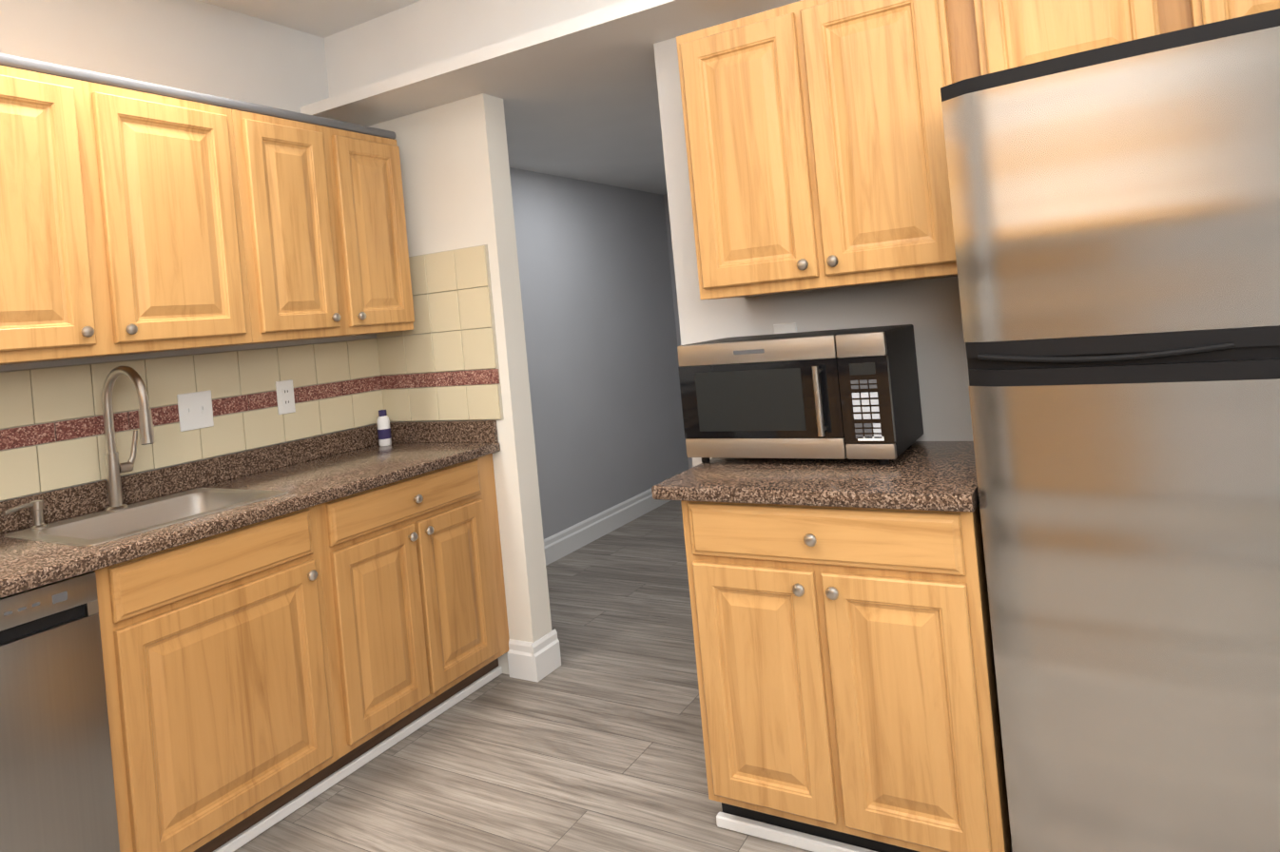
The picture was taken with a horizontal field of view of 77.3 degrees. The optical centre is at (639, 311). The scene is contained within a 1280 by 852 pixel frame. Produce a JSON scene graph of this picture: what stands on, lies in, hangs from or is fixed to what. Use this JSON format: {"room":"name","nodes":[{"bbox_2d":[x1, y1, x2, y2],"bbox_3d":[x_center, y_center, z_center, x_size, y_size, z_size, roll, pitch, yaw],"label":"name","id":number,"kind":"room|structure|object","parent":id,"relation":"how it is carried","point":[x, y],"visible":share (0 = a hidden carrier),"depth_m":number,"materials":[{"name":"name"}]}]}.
{"room":"kitchen","nodes":[
{"label":"kitchen","id":0,"kind":"room"},
{"bbox_2d":[0,0,376,502],"bbox_3d":[-2.168,0.250,1.722,0.100,2.620,4.240,-5,0,30],"label":"wall","id":1,"kind":"structure","parent":0,"point":[199,46],"depth_m":2.77,"materials":[{"name":"paint"}]},
{"bbox_2d":[0,53,262,365],"bbox_3d":[-1.636,-0.265,2.277,0.339,0.794,0.885,-5,0,30],"label":"upper cabinet","id":2,"kind":"object","parent":1,"relation":"attached to","point":[138,217],"depth_m":2.24,"materials":[{"name":"brown wood"}]},
{"bbox_2d":[0,244,504,501],"bbox_3d":[-1.566,0.164,2.011,0.660,0.681,2.890,-5,0,30],"label":"wall tiles","id":3,"kind":"structure","parent":1,"relation":"attached to","point":[439,362],"depth_m":2.95,"materials":[{"name":"beige tile"}]},
{"bbox_2d":[176,389,213,431],"bbox_3d":[-1.503,0.335,2.712,0.014,0.125,0.115,-5,0,30],"label":"double light switch","id":4,"kind":"object","parent":3,"relation":"attached to","point":[195,411],"visible":1,"depth_m":2.71,"materials":[{"name":"white plastic"}]},
{"bbox_2d":[275,379,295,414],"bbox_3d":[-1.333,0.321,3.011,0.010,0.125,0.072,-5,0,30],"label":"duplex electrical outlet","id":5,"kind":"object","parent":3,"relation":"attached to","point":[285,397],"visible":1,"depth_m":3.01,"materials":[{"name":"white plastic"}]},
{"bbox_2d":[243,101,414,343],"bbox_3d":[-1.239,-0.298,2.961,0.339,0.794,0.699,-5,0,30],"label":"upper cabinet","id":6,"kind":"object","parent":1,"relation":"attached to","point":[332,254],"depth_m":2.84,"materials":[{"name":"brown wood"}]},
{"bbox_2d":[199,0,421,38],"bbox_3d":[-0.519,-1.265,0.547,4.370,0.080,3.986,-5,0,30],"label":"ceiling","id":7,"kind":"structure","parent":0,"point":[323,18],"depth_m":3.05,"materials":[{"name":"paint"}]},
{"bbox_2d":[300,0,801,194],"bbox_3d":[1.212,-1.228,3.654,4.520,0.440,3.410,-5,0,30],"label":"ceiling","id":8,"kind":"structure","parent":0,"point":[572,84],"depth_m":3.04,"materials":[{"name":"paint"}]},
{"bbox_2d":[509,167,688,539],"bbox_3d":[-0.465,0.291,4.930,0.100,2.260,3.010,-5,0,30],"label":"wall","id":9,"kind":"structure","parent":0,"point":[599,326],"depth_m":5.15,"materials":[{"name":"paint"}]},
{"bbox_2d":[543,488,670,565],"bbox_3d":[-0.337,1.342,4.859,0.017,0.142,2.893,-5,0,30],"label":"baseboard","id":10,"kind":"structure","parent":9,"relation":"attached to","point":[561,544],"depth_m":4.98,"materials":[{"name":"white wood"}]},
{"bbox_2d":[233,500,1012,851],"bbox_3d":[0.482,1.351,1.980,4.520,0.060,7.250,-5,0,30],"label":"floor","id":11,"kind":"structure","parent":0,"point":[593,742],"depth_m":2.53,"materials":[{"name":"grey wood"}]},
{"bbox_2d":[0,571,119,851],"bbox_3d":[-1.637,1.079,1.757,0.583,0.872,0.606,-5,0,30],"label":"dishwasher","id":12,"kind":"object","parent":11,"relation":"on","point":[57,792],"visible":0.88,"depth_m":1.78,"materials":[{"name":"grey metal"}]},
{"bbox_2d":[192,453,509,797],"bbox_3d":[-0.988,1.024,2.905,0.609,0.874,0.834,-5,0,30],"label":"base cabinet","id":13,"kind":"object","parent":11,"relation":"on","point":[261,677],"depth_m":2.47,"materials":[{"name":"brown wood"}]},
{"bbox_2d":[0,365,500,598],"bbox_3d":[-1.344,0.442,2.374,0.628,0.600,2.060,-5,0,30],"label":"countertop","id":14,"kind":"structure","parent":13,"relation":"on","point":[115,517],"depth_m":2.43,"materials":[{"name":"stone"}]},
{"bbox_2d":[1,499,48,530],"bbox_3d":[-1.683,0.561,2.187,0.047,0.078,0.106,-5,0,30],"label":"soap dispenser","id":15,"kind":"object","parent":14,"relation":"on","point":[36,506],"depth_m":2.21,"materials":[{"name":"silver metal"}]},
{"bbox_2d":[101,365,155,512],"bbox_3d":[-1.489,0.369,2.363,0.248,0.428,0.108,-5,0,30],"label":"faucet","id":16,"kind":"object","parent":14,"relation":"on","point":[113,468],"depth_m":2.37,"materials":[{"name":"silver metal"}]},
{"bbox_2d":[376,409,391,446],"bbox_3d":[-1.059,0.477,3.305,0.053,0.148,0.053,-5,0,30],"label":"bottle","id":17,"kind":"object","parent":14,"relation":"on","point":[384,436],"visible":0.98,"depth_m":3.29,"materials":[{"name":"white plastic"}]},
{"bbox_2d":[680,501,1011,851],"bbox_3d":[0.575,0.874,2.107,0.710,0.874,0.634,-5,0,30],"label":"base cabinet","id":18,"kind":"object","parent":11,"relation":"on","point":[846,679],"visible":0.92,"depth_m":1.83,"materials":[{"name":"brown wood"}]},
{"bbox_2d":[651,441,979,512],"bbox_3d":[0.517,0.419,2.125,0.768,0.038,0.623,-5,0,30],"label":"countertop","id":19,"kind":"structure","parent":18,"relation":"on","point":[930,475],"depth_m":1.94,"materials":[{"name":"stone"}]},
{"bbox_2d":[677,324,923,465],"bbox_3d":[0.451,0.235,2.275,0.585,0.339,0.395,-5,0,30],"label":"microwave","id":20,"kind":"object","parent":19,"relation":"on","point":[848,394],"visible":1,"depth_m":2.12,"materials":[{"name":"black plastic"}]},
{"bbox_2d":[940,8,1279,851],"bbox_3d":[1.230,0.361,1.674,0.902,1.770,0.648,-5,0,30],"label":"fridge","id":21,"kind":"object","parent":11,"relation":"on","point":[1115,212],"visible":1,"depth_m":1.50,"materials":[{"name":"grey metal"}]},
{"bbox_2d":[368,37,973,674],"bbox_3d":[0.696,0.169,2.441,4.420,2.260,0.120,-5,0,30],"label":"wall","id":22,"kind":"structure","parent":0,"point":[455,176],"depth_m":3.08,"materials":[{"name":"paint"}]},
{"bbox_2d":[507,628,561,681],"bbox_3d":[-0.732,1.370,3.327,0.872,0.142,0.154,-5,0,30],"label":"baseboard","id":23,"kind":"structure","parent":22,"relation":"attached to","point":[538,660],"depth_m":3.09,"materials":[{"name":"white wood"}]},
{"bbox_2d":[773,322,796,333],"bbox_3d":[0.457,0.096,2.501,0.075,0.120,0.010,-5,0,30],"label":"outlet","id":24,"kind":"object","parent":22,"relation":"attached to","point":[783,328],"visible":0.23,"depth_m":2.50,"materials":[{"name":"white plastic"}]},
{"bbox_2d":[676,0,957,299],"bbox_3d":[0.524,-0.449,2.243,0.725,0.761,0.338,-5,0,30],"label":"upper cabinet","id":25,"kind":"object","parent":22,"relation":"attached to","point":[815,144],"depth_m":2.08,"materials":[{"name":"brown wood"}]},
{"bbox_2d":[950,0,1204,81],"bbox_3d":[1.026,-0.696,1.940,0.485,0.365,0.338,-5,0,30],"label":"upper cabinet","id":26,"kind":"object","parent":22,"relation":"attached to","point":[990,36],"depth_m":1.81,"materials":[{"name":"brown wood"}]},
{"bbox_2d":[1201,0,1279,24],"bbox_3d":[1.376,-0.730,1.736,0.447,0.365,0.338,-5,0,30],"label":"upper cabinet","id":27,"kind":"object","parent":22,"relation":"attached to","point":[1215,10],"depth_m":1.65,"materials":[{"name":"brown wood"}]},
{"bbox_2d":[662,193,693,468],"bbox_3d":[1.000,0.159,5.758,1.810,2.260,0.100,-5,0,30],"label":"wall","id":28,"kind":"structure","parent":0,"point":[672,275],"depth_m":6.11,"materials":[{"name":"paint"}]}
]}

